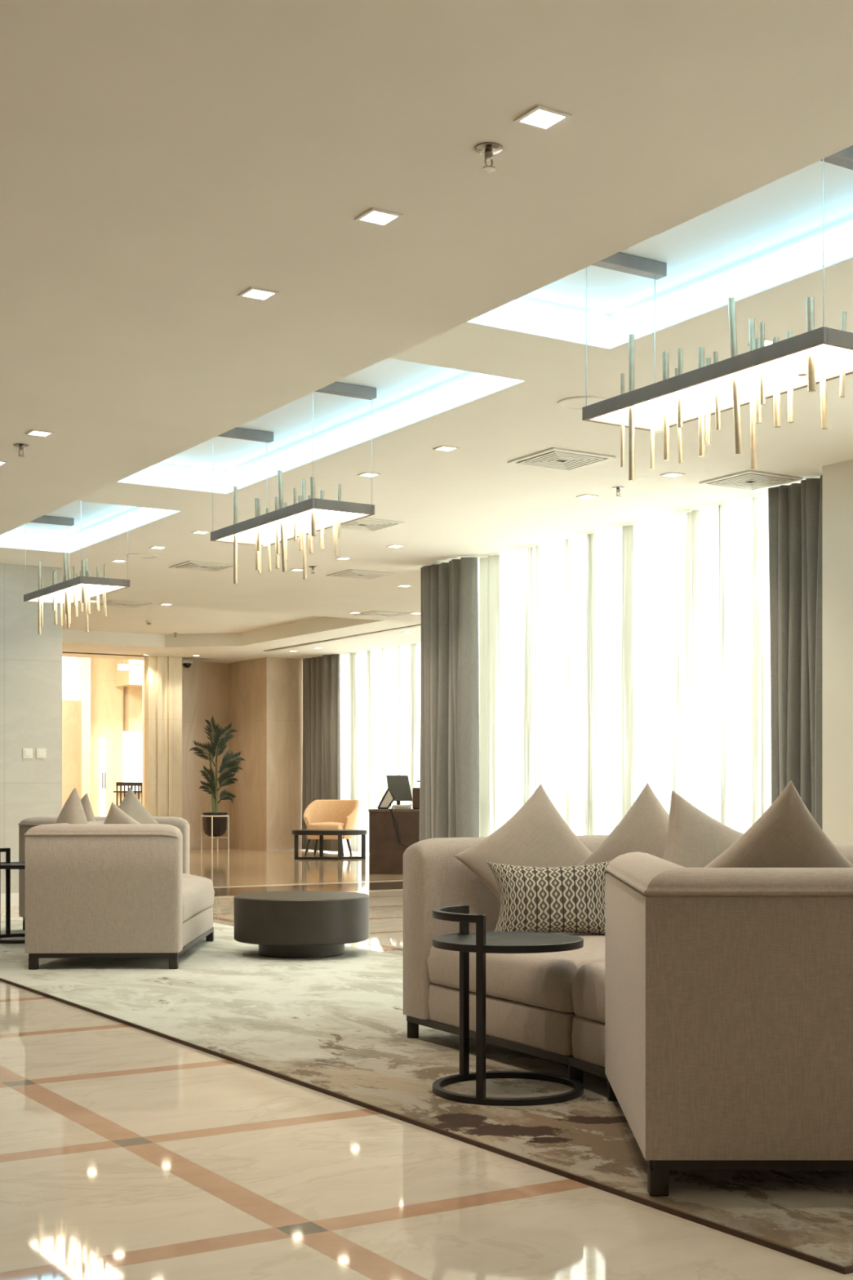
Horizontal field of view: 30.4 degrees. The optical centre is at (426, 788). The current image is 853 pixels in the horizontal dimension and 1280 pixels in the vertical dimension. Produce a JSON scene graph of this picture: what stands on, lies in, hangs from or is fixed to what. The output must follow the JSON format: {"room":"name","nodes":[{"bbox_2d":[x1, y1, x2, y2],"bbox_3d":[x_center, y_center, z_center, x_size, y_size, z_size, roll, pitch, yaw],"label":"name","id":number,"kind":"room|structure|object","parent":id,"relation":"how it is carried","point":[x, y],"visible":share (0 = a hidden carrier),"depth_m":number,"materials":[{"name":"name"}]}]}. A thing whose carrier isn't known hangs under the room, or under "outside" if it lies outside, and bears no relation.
{"room":"hotel lobby","nodes":[
{"label":"hotel lobby","id":0,"kind":"room"},
{"bbox_2d":[0,563,62,893],"bbox_3d":[-7.181,-0.600,11.992,8.930,3.300,0.350,0,0,-32],"label":"wall","id":1,"kind":"structure","parent":0,"point":[31,662],"depth_m":14.04,"materials":[{"name":"grey stone"}]},
{"bbox_2d":[0,893,18,906],"bbox_3d":[-7.080,0.990,11.831,8.930,0.120,0.030,0,0,-32],"label":"baseboard","id":2,"kind":"structure","parent":1,"relation":"attached to","point":[14,896],"depth_m":13.93,"materials":[{"name":"white paint"}]},
{"bbox_2d":[22,748,32,758],"bbox_3d":[-3.569,-0.315,14.034,0.090,0.090,0.014,0,0,-32],"label":"wall switch","id":3,"kind":"object","parent":1,"relation":"attached to","point":[27,753],"visible":1,"depth_m":14.03,"materials":[{"name":"white paint"}]},
{"bbox_2d":[35,748,45,758],"bbox_3d":[-3.465,-0.317,14.099,0.090,0.090,0.014,0,0,-32],"label":"wall switch","id":4,"kind":"object","parent":1,"relation":"attached to","point":[40,753],"visible":1,"depth_m":14.09,"materials":[{"name":"white paint"}]},
{"bbox_2d":[62,657,75,700],"bbox_3d":[-7.450,-2.623,32.135,0.471,1.653,0.200,0,0,-32],"label":"wall","id":5,"kind":"structure","parent":0,"point":[75,657],"depth_m":32.17,"materials":[{"name":"white paint"}]},
{"bbox_2d":[62,656,75,700],"bbox_3d":[-7.333,-2.273,32.061,0.297,0.925,0.050,0,0,-32],"label":"window","id":6,"kind":"structure","parent":5,"relation":"in","point":[68,663],"depth_m":32.05,"materials":[{"name":"white glass"}]},
{"bbox_2d":[62,700,77,808],"bbox_3d":[-7.424,-0.373,32.092,0.471,2.847,0.300,0,0,-32],"label":"panel","id":7,"kind":"object","parent":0,"point":[69,708],"visible":0.36,"depth_m":31.99,"materials":[{"name":"beige wood"}]},
{"bbox_2d":[90,657,122,804],"bbox_3d":[-6.779,-1.200,32.672,0.858,4.500,0.200,0,0,-32],"label":"wall","id":8,"kind":"structure","parent":0,"point":[106,699],"depth_m":32.66,"materials":[{"name":"beige paint"}]},
{"bbox_2d":[75,657,90,803],"bbox_3d":[-7.077,-1.200,32.161,0.190,4.500,0.550,0,0,-32],"label":"trim","id":9,"kind":"structure","parent":8,"relation":"attached to","point":[82,664],"depth_m":31.94,"materials":[{"name":"white paint"}]},
{"bbox_2d":[90,737,113,816],"bbox_3d":[-6.728,-0.004,32.497,0.511,2.107,0.152,0,0,-32],"label":"door","id":10,"kind":"structure","parent":8,"relation":"in","point":[101,748],"depth_m":32.48,"materials":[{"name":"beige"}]},
{"bbox_2d":[122,731,142,791],"bbox_3d":[-6.243,-0.326,33.213,0.595,1.752,0.050,0,0,-32],"label":"window","id":11,"kind":"structure","parent":8,"relation":"in","point":[131,740],"depth_m":33.20,"materials":[{"name":"white glass"}]},
{"bbox_2d":[115,658,142,731],"bbox_3d":[-5.985,-2.326,32.697,0.849,2.248,1.000,0,0,-32],"label":"wall","id":12,"kind":"structure","parent":0,"point":[131,682],"depth_m":32.81,"materials":[{"name":"beige paint"}]},
{"bbox_2d":[122,687,142,732],"bbox_3d":[-7.814,-1.250,36.094,13.000,4.600,0.300,0,0,-32],"label":"wall","id":13,"kind":"structure","parent":0,"point":[122,687],"depth_m":36.40,"materials":[{"name":"beige stone"}]},
{"bbox_2d":[62,651,208,659],"bbox_3d":[-7.031,-1.350,25.027,7.400,4.800,0.900,0,0,-32],"label":"wall","id":14,"kind":"structure","parent":0,"point":[63,651],"depth_m":25.86,"materials":[{"name":"beige paint"}]},
{"bbox_2d":[156,656,172,816],"bbox_3d":[-4.367,-0.575,26.143,0.260,3.250,0.030,0,0,-32],"label":"trim","id":15,"kind":"structure","parent":14,"relation":"attached to","point":[159,659],"depth_m":26.09,"materials":[{"name":"beige stone"}]},
{"bbox_2d":[142,660,144,806],"bbox_3d":[-1.876,-1.300,29.251,7.180,4.700,0.200,0,0,-32],"label":"wall","id":16,"kind":"structure","parent":0,"point":[143,661],"depth_m":27.39,"materials":[{"name":"paint"}]},
{"bbox_2d":[144,655,182,817],"bbox_3d":[-4.676,-0.650,26.675,0.600,3.400,1.200,0,0,-32],"label":"wall","id":17,"kind":"structure","parent":0,"point":[150,662],"depth_m":26.16,"materials":[{"name":"beige wood"}]},
{"bbox_2d":[182,661,228,848],"bbox_3d":[-4.080,-0.650,27.401,1.180,3.400,0.400,0,0,-32],"label":"wall","id":18,"kind":"structure","parent":0,"point":[205,685],"depth_m":27.26,"materials":[{"name":"brown wood"}]},
{"bbox_2d":[182,660,192,667],"bbox_3d":[-4.129,-2.148,27.052,0.180,0.140,0.140,0,0,-32],"label":"security camera","id":19,"kind":"object","parent":18,"relation":"attached to","point":[186,664],"visible":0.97,"depth_m":27.01,"materials":[{"name":"white paint"}]},
{"bbox_2d":[62,601,421,662],"bbox_3d":[-3.991,-2.350,21.974,8.520,0.300,9.300,0,0,-32],"label":"ceiling","id":20,"kind":"structure","parent":0,"point":[123,631],"depth_m":23.34,"materials":[{"name":"paint"}]},
{"bbox_2d":[146,652,184,656],"bbox_3d":[-4.279,-2.193,25.667,0.470,0.012,0.470,0,0,-32],"label":"ceiling vent","id":21,"kind":"object","parent":20,"relation":"in","point":[162,654],"visible":1,"depth_m":25.58,"materials":[{"name":"white metal"}]},
{"bbox_2d":[164,632,242,649],"bbox_3d":[-3.459,-2.300,24.311,0.900,0.200,0.900,0,0,-32],"label":"trim","id":22,"kind":"structure","parent":20,"relation":"attached to","point":[197,641],"depth_m":24.33,"materials":[{"name":"paint"}]},
{"bbox_2d":[302,653,340,851],"bbox_3d":[-1.776,-0.583,26.099,0.189,3.226,1.217,0,0,-32],"label":"drape","id":23,"kind":"object","parent":20,"relation":"hanging from","point":[321,772],"visible":0.8,"depth_m":26.08,"materials":[{"name":"grey fabric"}]},
{"bbox_2d":[263,623,421,651],"bbox_3d":[-1.814,-2.194,21.802,2.230,0.012,6.300,0,0,-32],"label":"trim","id":24,"kind":"structure","parent":20,"relation":"attached to","point":[415,625],"depth_m":22.79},
{"bbox_2d":[339,643,421,852],"bbox_3d":[1.047,-0.588,21.836,0.079,3.216,11.311,0,0,-32],"label":"sheer curtain","id":25,"kind":"object","parent":20,"relation":"hanging from","point":[380,688],"visible":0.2,"depth_m":24.75,"materials":[{"name":"white fabric"}]},
{"bbox_2d":[228,657,306,851],"bbox_3d":[-2.745,-0.650,27.293,0.970,3.400,1.800,0,0,-32],"label":"column","id":26,"kind":"structure","parent":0,"point":[265,695],"depth_m":26.54,"materials":[{"name":"beige wood"}]},
{"bbox_2d":[0,0,852,535],"bbox_3d":[-3.175,-2.075,4.266,7.537,0.550,17.000,0,0,-32],"label":"ceiling","id":27,"kind":"structure","parent":0,"point":[162,162],"depth_m":4.57,"materials":[{"name":"paint"}]},
{"bbox_2d":[13,443,28,457],"bbox_3d":[-2.123,-1.769,8.212,0.080,0.062,0.080,0,0,-32],"label":"sprinkler","id":28,"kind":"object","parent":27,"relation":"attached to","point":[20,446],"visible":1,"depth_m":8.20,"materials":[{"name":"silver metal"}]},
{"bbox_2d":[25,429,53,437],"bbox_3d":[-1.957,-1.797,7.932,0.112,0.006,0.112,0,0,-32],"label":"recessed light","id":29,"kind":"object","parent":27,"relation":"in","point":[33,432],"visible":1,"depth_m":7.92,"materials":[{"name":"white paint"}]},
{"bbox_2d":[237,286,279,301],"bbox_3d":[-0.611,-1.797,5.698,0.112,0.006,0.112,0,0,-32],"label":"recessed light","id":30,"kind":"object","parent":27,"relation":"in","point":[255,293],"visible":1,"depth_m":5.69,"materials":[{"name":"white paint"}]},
{"bbox_2d":[354,207,403,226],"bbox_3d":[-0.150,-1.797,4.933,0.112,0.006,0.112,0,0,-32],"label":"recessed light","id":31,"kind":"object","parent":27,"relation":"in","point":[380,217],"visible":1,"depth_m":4.93,"materials":[{"name":"white paint"}]},
{"bbox_2d":[474,142,502,172],"bbox_3d":[0.175,-1.769,4.406,0.080,0.062,0.080,0,0,-32],"label":"sprinkler","id":32,"kind":"object","parent":27,"relation":"attached to","point":[488,149],"visible":1,"depth_m":4.39,"materials":[{"name":"silver metal"}]},
{"bbox_2d":[513,104,572,131],"bbox_3d":[0.311,-1.797,4.204,0.112,0.006,0.112,0,0,-32],"label":"recessed light","id":33,"kind":"object","parent":27,"relation":"in","point":[541,117],"visible":1,"depth_m":4.20,"materials":[{"name":"white paint"}]},
{"bbox_2d":[0,848,852,1279],"bbox_3d":[-3.104,1.150,17.988,22.200,0.200,40.200,0,0,-32],"label":"floor","id":34,"kind":"structure","parent":0,"point":[127,1153],"depth_m":4.12,"materials":[{"name":"tile"}]},
{"bbox_2d":[115,782,133,807],"bbox_3d":[-5.635,0.466,29.850,0.432,1.171,0.432,0,0,41],"label":"bar stool","id":35,"kind":"object","parent":34,"relation":"on","point":[117,784],"visible":0.24,"depth_m":29.89,"materials":[{"name":"brown wood"}]},
{"bbox_2d":[113,791,142,806],"bbox_3d":[-5.629,0.550,31.504,1.200,1.000,0.500,0,0,-32],"label":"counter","id":36,"kind":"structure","parent":34,"relation":"on","point":[118,792],"depth_m":31.22,"materials":[{"name":"beige stone"}]},
{"bbox_2d":[113,791,142,792],"bbox_3d":[-5.629,0.065,31.504,1.200,0.030,0.500,0,0,-32],"label":"countertop","id":37,"kind":"structure","parent":36,"relation":"on","point":[113,791],"depth_m":31.13,"materials":[{"name":"white wood"}]},
{"bbox_2d":[130,782,142,799],"bbox_3d":[-5.518,0.466,30.689,0.432,1.171,0.432,0,0,41],"label":"bar stool","id":38,"kind":"object","parent":34,"relation":"on","point":[135,784],"visible":0.04,"depth_m":30.80,"materials":[{"name":"brown wood"}]},
{"bbox_2d":[200,814,229,853],"bbox_3d":[-3.467,0.744,25.700,0.454,0.612,0.454,0,0,-32],"label":"plant stand","id":39,"kind":"object","parent":34,"relation":"on","point":[202,816],"visible":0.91,"depth_m":25.68,"materials":[{"name":"white paint"}]},
{"bbox_2d":[202,812,227,836],"bbox_3d":[-3.467,0.593,25.700,0.410,0.395,0.410,0,0,-32],"label":"pot","id":40,"kind":"object","parent":39,"relation":"on","point":[220,824],"depth_m":25.54,"materials":[{"name":"black ceramic"}]},
{"bbox_2d":[189,715,244,836],"bbox_3d":[-3.434,-0.206,25.700,0.908,1.992,0.409,0,0,-1],"label":"potted plant","id":41,"kind":"object","parent":39,"relation":"on","point":[220,824],"visible":0.99,"depth_m":25.70,"materials":[{"name":"plant"}]},
{"bbox_2d":[292,829,367,860],"bbox_3d":[-1.441,0.834,23.295,1.120,0.432,0.627,0,0,0],"label":"coffee table","id":42,"kind":"object","parent":34,"relation":"on","point":[321,833],"visible":1,"depth_m":23.20,"materials":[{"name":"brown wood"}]},
{"bbox_2d":[303,800,359,856],"bbox_3d":[-1.500,0.618,24.701,0.883,0.875,0.806,0,0,0],"label":"armchair","id":43,"kind":"object","parent":34,"relation":"on","point":[319,814],"visible":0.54,"depth_m":24.87,"materials":[{"name":"orange fabric"}]},
{"bbox_2d":[306,822,344,829],"bbox_3d":[-1.537,0.610,24.626,0.522,0.160,0.700,0,0,13],"label":"seat cushion","id":44,"kind":"object","parent":43,"relation":"on","point":[310,825],"depth_m":24.33,"materials":[{"name":"orange fabric"}]},
{"bbox_2d":[368,787,419,874],"bbox_3d":[-0.227,0.520,19.574,0.972,1.060,0.772,0,0,0],"label":"desk","id":45,"kind":"object","parent":34,"relation":"on","point":[385,851],"visible":0.5,"depth_m":19.20,"materials":[{"name":"brown wood"}]},
{"bbox_2d":[377,788,395,808],"bbox_3d":[-0.501,0.126,19.400,0.222,0.262,0.021,0,0,0],"label":"picture frame","id":46,"kind":"object","parent":45,"relation":"on","point":[388,798],"visible":0.97,"depth_m":19.41,"materials":[{"name":"brown wood"}]},
{"bbox_2d":[368,808,419,811],"bbox_3d":[-0.227,0.270,19.574,0.972,0.030,0.772,0,0,0],"label":"countertop","id":47,"kind":"structure","parent":45,"relation":"on","point":[371,809],"depth_m":19.19,"materials":[{"name":"brown wood"}]},
{"bbox_2d":[386,775,412,804],"bbox_3d":[-0.337,0.045,19.500,0.328,0.420,0.200,0,0,0],"label":"monitor","id":48,"kind":"object","parent":45,"relation":"on","point":[399,787],"visible":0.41,"depth_m":19.52,"materials":[{"name":"grey plastic"}]},
{"bbox_2d":[389,804,408,847],"bbox_3d":[-0.319,0.457,19.185,0.276,0.538,0.024,0,0,0],"label":"power cable","id":49,"kind":"object","parent":45,"relation":"hanging from","point":[391,811],"visible":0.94,"depth_m":19.17,"materials":[{"name":"black rubber"}]},
{"bbox_2d":[391,804,412,808],"bbox_3d":[-0.299,0.228,19.318,0.243,0.054,0.174,0,0,0],"label":"paper stack","id":50,"kind":"object","parent":45,"relation":"on","point":[396,806],"visible":0.93,"depth_m":19.25,"materials":[{"name":"white paper"}]},
{"bbox_2d":[412,787,419,808],"bbox_3d":[0.039,0.122,19.585,0.420,0.265,0.670,0,0,0],"label":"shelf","id":51,"kind":"object","parent":45,"relation":"attached to","point":[415,791],"depth_m":19.25,"materials":[{"name":"brown wood"}]},
{"bbox_2d":[0,920,852,1274],"bbox_3d":[-0.612,1.042,8.137,2.465,0.016,9.662,0,0,-32],"label":"rug","id":52,"kind":"object","parent":34,"relation":"on","point":[336,1026],"visible":0.56,"depth_m":5.90,"materials":[{"name":"carpet"}]},
{"bbox_2d":[0,848,25,943],"bbox_3d":[-2.765,0.724,10.700,0.516,0.620,0.516,0,0,0],"label":"side table","id":53,"kind":"object","parent":52,"relation":"on","point":[7,865],"visible":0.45,"depth_m":10.88,"materials":[{"name":"black metal"}]},
{"bbox_2d":[17,816,214,969],"bbox_3d":[-2.005,0.619,10.289,1.272,0.828,2.869,0,0,-15],"label":"sofa","id":54,"kind":"object","parent":52,"relation":"on","point":[93,889],"visible":0.98,"depth_m":8.95,"materials":[{"name":"beige fabric"}]},
{"bbox_2d":[55,787,88,823],"bbox_3d":[-2.145,0.330,9.452,0.174,0.676,0.674,0,0,-25],"label":"throw pillow","id":55,"kind":"object","parent":54,"relation":"on","point":[73,811],"visible":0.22,"depth_m":9.38,"materials":[{"name":"beige fabric"}]},
{"bbox_2d":[80,792,95,821],"bbox_3d":[-2.250,0.350,10.049,0.655,0.648,0.153,0,0,38],"label":"throw pillow","id":56,"kind":"object","parent":54,"relation":"on","point":[85,801],"visible":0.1,"depth_m":10.01,"materials":[{"name":"beige fabric"}]},
{"bbox_2d":[118,786,158,823],"bbox_3d":[-2.028,0.325,10.848,0.148,0.675,0.679,0,0,40],"label":"throw pillow","id":57,"kind":"object","parent":54,"relation":"on","point":[131,805],"visible":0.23,"depth_m":10.84,"materials":[{"name":"beige fabric"}]},
{"bbox_2d":[103,801,183,844],"bbox_3d":[-1.790,0.405,9.362,0.672,0.655,0.202,0,0,-9],"label":"throw pillow","id":58,"kind":"object","parent":54,"relation":"on","point":[115,815],"visible":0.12,"depth_m":9.26,"materials":[{"name":"beige fabric"}]},
{"bbox_2d":[182,873,207,878],"bbox_3d":[-1.985,0.681,10.985,0.758,0.213,1.208,0,0,-32],"label":"seat cushion","id":59,"kind":"object","parent":54,"relation":"on","point":[184,875],"depth_m":10.66,"materials":[{"name":"beige fabric"}]},
{"bbox_2d":[182,877,214,921],"bbox_3d":[-1.751,0.681,9.866,0.653,0.213,1.473,0,0,0],"label":"seat cushion","id":60,"kind":"object","parent":54,"relation":"on","point":[198,894],"depth_m":9.90,"materials":[{"name":"beige fabric"}]},
{"bbox_2d":[233,890,368,958],"bbox_3d":[-0.780,0.851,9.800,0.844,0.367,0.844,0,0,-32],"label":"coffee table","id":61,"kind":"object","parent":52,"relation":"on","point":[290,924],"visible":1,"depth_m":9.47,"materials":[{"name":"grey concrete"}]},
{"bbox_2d":[432,904,583,1106],"bbox_3d":[0.278,0.724,5.360,0.516,0.620,0.516,0,0,0],"label":"side table","id":62,"kind":"object","parent":52,"relation":"on","point":[480,942],"visible":1,"depth_m":5.24,"materials":[{"name":"black metal"}]},
{"bbox_2d":[403,835,852,1195],"bbox_3d":[0.885,0.618,5.298,1.982,0.826,3.133,0,0,-32],"label":"sofa","id":63,"kind":"object","parent":52,"relation":"on","point":[714,1006],"visible":0.9,"depth_m":3.96,"materials":[{"name":"beige fabric"}]},
{"bbox_2d":[427,932,604,1012],"bbox_3d":[0.662,0.679,6.178,1.043,0.218,1.032,0,0,-32],"label":"seat cushion","id":64,"kind":"object","parent":63,"relation":"on","point":[537,982],"depth_m":5.76,"materials":[{"name":"beige fabric"}]},
{"bbox_2d":[453,783,591,901],"bbox_3d":[0.448,0.315,6.421,0.687,0.673,0.178,0,0,-14],"label":"throw pillow","id":65,"kind":"object","parent":63,"relation":"on","point":[537,835],"visible":0.43,"depth_m":6.38,"materials":[{"name":"beige fabric"}]},
{"bbox_2d":[486,860,611,935],"bbox_3d":[0.500,0.435,6.130,0.528,0.315,0.145,0,0,-3],"label":"throw pillow","id":66,"kind":"object","parent":63,"relation":"on","point":[569,899],"visible":0.77,"depth_m":6.08,"materials":[{"name":"fabric"}]},
{"bbox_2d":[571,962,604,1022],"bbox_3d":[1.173,0.681,4.904,1.483,0.213,1.685,0,0,-32],"label":"seat cushion","id":67,"kind":"object","parent":63,"relation":"on","point":[588,980],"depth_m":5.35,"materials":[{"name":"beige fabric"}]},
{"bbox_2d":[578,782,669,865],"bbox_3d":[0.865,0.315,6.200,0.690,0.681,0.164,0,0,41],"label":"throw pillow","id":68,"kind":"object","parent":63,"relation":"on","point":[644,827],"visible":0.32,"depth_m":6.20,"materials":[{"name":"beige fabric"}]},
{"bbox_2d":[662,790,743,867],"bbox_3d":[0.984,0.315,5.451,0.629,0.620,0.158,0,0,-35],"label":"throw pillow","id":69,"kind":"object","parent":63,"relation":"on","point":[694,839],"visible":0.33,"depth_m":5.39,"materials":[{"name":"beige fabric"}]},
{"bbox_2d":[703,780,852,867],"bbox_3d":[0.985,0.315,4.358,0.683,0.677,0.193,0,0,-10],"label":"throw pillow","id":70,"kind":"object","parent":63,"relation":"on","point":[786,835],"visible":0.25,"depth_m":4.28,"materials":[{"name":"beige fabric"}]},
{"bbox_2d":[0,160,852,622],"bbox_3d":[3.297,-2.175,9.666,9.203,0.350,19.300,0,0,-32],"label":"ceiling","id":71,"kind":"structure","parent":0,"point":[466,501],"depth_m":9.40,"materials":[{"name":"paint"}]},
{"bbox_2d":[23,501,129,634],"bbox_3d":[-2.713,-1.674,11.901,0.492,0.970,1.300,0,0,-32],"label":"chandelier","id":72,"kind":"object","parent":71,"relation":"hanging from","point":[81,588],"visible":0.88,"depth_m":11.82,"materials":[{"name":"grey metal"}]},
{"bbox_2d":[0,507,175,551],"bbox_3d":[-2.841,-2.071,12.039,1.038,0.118,2.368,0,0,-32],"label":"light","id":73,"kind":"object","parent":71,"relation":"attached to","point":[141,516],"visible":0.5,"depth_m":12.97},
{"bbox_2d":[95,600,151,608],"bbox_3d":[-3.277,-1.993,16.955,0.470,0.012,0.470,0,0,-32],"label":"ceiling vent","id":74,"kind":"object","parent":71,"relation":"in","point":[111,602],"visible":0.97,"depth_m":16.90,"materials":[{"name":"white metal"}]},
{"bbox_2d":[125,553,158,558],"bbox_3d":[-2.442,-1.995,13.461,0.270,0.010,0.270,0,0,-32],"label":"ceiling speaker","id":75,"kind":"object","parent":71,"relation":"attached to","point":[130,555],"visible":1,"depth_m":13.45,"materials":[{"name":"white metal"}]},
{"bbox_2d":[129,555,155,557],"bbox_3d":[-2.442,-1.995,13.461,0.224,0.002,0.224,0,0,-32],"label":"grille","id":76,"kind":"object","parent":75,"relation":"attached to","point":[131,556],"depth_m":13.47,"materials":[{"name":"metal"}]},
{"bbox_2d":[149,546,167,549],"bbox_3d":[-2.225,-1.997,12.997,0.112,0.006,0.112,0,0,-32],"label":"recessed light","id":77,"kind":"object","parent":71,"relation":"in","point":[153,547],"visible":1,"depth_m":12.98,"materials":[{"name":"white paint"}]},
{"bbox_2d":[191,530,210,533],"bbox_3d":[-1.758,-1.997,12.220,0.112,0.006,0.112,0,0,-32],"label":"recessed light","id":78,"kind":"object","parent":71,"relation":"in","point":[195,531],"visible":1,"depth_m":12.21,"materials":[{"name":"white paint"}]},
{"bbox_2d":[168,560,238,572],"bbox_3d":[-2.003,-1.993,14.081,0.470,0.012,0.470,0,0,-32],"label":"ceiling vent","id":79,"kind":"object","parent":71,"relation":"in","point":[189,565],"visible":0.89,"depth_m":14.05,"materials":[{"name":"white metal"}]},
{"bbox_2d":[210,382,376,583],"bbox_3d":[-0.821,-1.674,8.873,0.492,0.970,1.300,0,0,-32],"label":"chandelier","id":80,"kind":"object","parent":71,"relation":"hanging from","point":[312,515],"visible":0.94,"depth_m":8.76,"materials":[{"name":"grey metal"}]},
{"bbox_2d":[120,373,519,492],"bbox_3d":[-0.878,-2.071,8.897,1.038,0.118,3.478,0,0,-32],"label":"light","id":81,"kind":"object","parent":71,"relation":"attached to","point":[477,384],"visible":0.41,"depth_m":9.33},
{"bbox_2d":[326,568,395,579],"bbox_3d":[-0.618,-1.993,14.627,0.470,0.012,0.470,0,0,-32],"label":"ceiling vent","id":82,"kind":"object","parent":71,"relation":"in","point":[352,574],"visible":1,"depth_m":14.60,"materials":[{"name":"white metal"}]},
{"bbox_2d":[330,517,404,532],"bbox_3d":[-0.485,-1.993,11.836,0.470,0.012,0.470,0,0,-32],"label":"ceiling vent","id":83,"kind":"object","parent":71,"relation":"in","point":[364,524],"visible":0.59,"depth_m":11.83,"materials":[{"name":"white metal"}]},
{"bbox_2d":[357,471,381,477],"bbox_3d":[-0.365,-1.997,9.980,0.112,0.006,0.112,0,0,-32],"label":"recessed light","id":84,"kind":"object","parent":71,"relation":"in","point":[366,473],"visible":0.94,"depth_m":9.97,"materials":[{"name":"white paint"}]},
{"bbox_2d":[354,610,409,617],"bbox_3d":[-0.509,-1.993,17.949,0.470,0.012,0.470,0,0,-32],"label":"ceiling vent","id":85,"kind":"object","parent":71,"relation":"in","point":[375,613],"visible":1,"depth_m":17.89,"materials":[{"name":"white metal"}]},
{"bbox_2d":[386,544,404,547],"bbox_3d":[-0.256,-1.997,12.929,0.112,0.006,0.112,0,0,-32],"label":"recessed light","id":86,"kind":"object","parent":71,"relation":"in","point":[392,545],"visible":1,"depth_m":12.93,"materials":[{"name":"white paint"}]},
{"bbox_2d":[432,444,459,451],"bbox_3d":[0.115,-1.997,9.210,0.112,0.006,0.112,0,0,-32],"label":"recessed light","id":87,"kind":"object","parent":71,"relation":"in","point":[444,448],"visible":1,"depth_m":9.21,"materials":[{"name":"white paint"}]},
{"bbox_2d":[419,556,479,840],"bbox_3d":[0.171,-0.474,13.740,0.205,3.008,0.810,0,0,-32],"label":"drape","id":88,"kind":"object","parent":71,"relation":"hanging from","point":[449,777],"visible":0.8,"depth_m":13.65,"materials":[{"name":"grey fabric"}]},
{"bbox_2d":[507,447,615,471],"bbox_3d":[0.818,-1.993,9.515,0.470,0.012,0.470,0,0,-32],"label":"ceiling vent","id":89,"kind":"object","parent":71,"relation":"in","point":[557,459],"visible":1,"depth_m":9.48,"materials":[{"name":"white metal"}]},
{"bbox_2d":[557,395,606,410],"bbox_3d":[0.814,-1.995,8.126,0.270,0.010,0.270,0,0,-32],"label":"ceiling speaker","id":90,"kind":"object","parent":71,"relation":"attached to","point":[576,403],"visible":0.66,"depth_m":8.09,"materials":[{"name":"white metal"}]},
{"bbox_2d":[562,399,600,408],"bbox_3d":[0.814,-1.995,8.126,0.224,0.002,0.224,0,0,-32],"label":"grille","id":91,"kind":"object","parent":90,"relation":"attached to","point":[566,403],"depth_m":8.11,"materials":[{"name":"paint"}]},
{"bbox_2d":[576,493,599,498],"bbox_3d":[1.101,-1.997,10.722,0.112,0.006,0.112,0,0,-32],"label":"recessed light","id":92,"kind":"object","parent":71,"relation":"in","point":[585,495],"visible":1,"depth_m":10.72,"materials":[{"name":"white paint"}]},
{"bbox_2d":[612,486,624,497],"bbox_3d":[1.274,-1.969,10.425,0.080,0.062,0.080,0,0,-32],"label":"sprinkler","id":93,"kind":"object","parent":71,"relation":"attached to","point":[618,489],"visible":1,"depth_m":10.41,"materials":[{"name":"silver metal"}]},
{"bbox_2d":[477,493,771,836],"bbox_3d":[1.401,-0.488,12.096,0.085,3.016,4.912,0,0,-32],"label":"sheer curtain","id":94,"kind":"object","parent":71,"relation":"hanging from","point":[614,662],"visible":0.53,"depth_m":11.87,"materials":[{"name":"white fabric"}]},
{"bbox_2d":[471,221,852,346],"bbox_3d":[1.191,-2.071,5.585,1.038,0.118,3.008,0,0,-32],"label":"light","id":95,"kind":"object","parent":71,"relation":"attached to","point":[806,255],"visible":0.5,"depth_m":6.70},
{"bbox_2d":[660,471,684,477],"bbox_3d":[1.566,-1.997,9.980,0.112,0.006,0.112,0,0,-32],"label":"recessed light","id":96,"kind":"object","parent":71,"relation":"in","point":[672,474],"visible":1,"depth_m":9.97,"materials":[{"name":"white paint"}]},
{"bbox_2d":[582,145,852,480],"bbox_3d":[1.092,-1.674,5.812,0.492,0.970,1.300,0,0,-32],"label":"chandelier","id":97,"kind":"object","parent":71,"relation":"hanging from","point":[810,358],"visible":0.91,"depth_m":5.78,"materials":[{"name":"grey metal"}]},
{"bbox_2d":[698,470,803,491],"bbox_3d":[2.102,-1.993,10.166,0.470,0.012,0.470,0,0,-32],"label":"ceiling vent","id":98,"kind":"object","parent":71,"relation":"in","point":[748,480],"visible":1,"depth_m":10.14,"materials":[{"name":"white metal"}]},
{"bbox_2d":[747,337,772,346],"bbox_3d":[1.524,-1.997,7.040,0.112,0.006,0.112,0,0,-32],"label":"recessed light","id":99,"kind":"object","parent":71,"relation":"in","point":[767,341],"visible":0.16,"depth_m":7.02,"materials":[{"name":"white paint"}]},
{"bbox_2d":[768,475,822,829],"bbox_3d":[2.436,-0.474,10.123,0.206,3.008,0.576,0,0,-32],"label":"drape","id":100,"kind":"object","parent":71,"relation":"hanging from","point":[794,509],"visible":0.51,"depth_m":10.16,"materials":[{"name":"grey fabric"}]},
{"bbox_2d":[822,458,852,844],"bbox_3d":[5.468,-0.650,5.628,0.760,3.400,10.150,0,0,-32],"label":"wall","id":101,"kind":"structure","parent":0,"point":[837,477],"depth_m":9.63,"materials":[{"name":"paint"}]},
{"bbox_3d":[-5.217,-3.550,31.938,13.000,0.200,10.100,0,0,-32],"label":"ceiling","id":102,"kind":"structure","parent":0,"visible":0},
{"bbox_2d":[116,663,131,671],"bbox_3d":[-5.581,-2.806,28.940,0.240,1.288,0.120,0,0,-32],"label":"hanging lantern","id":103,"kind":"object","parent":102,"relation":"hanging from","point":[122,667],"visible":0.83,"depth_m":28.90,"materials":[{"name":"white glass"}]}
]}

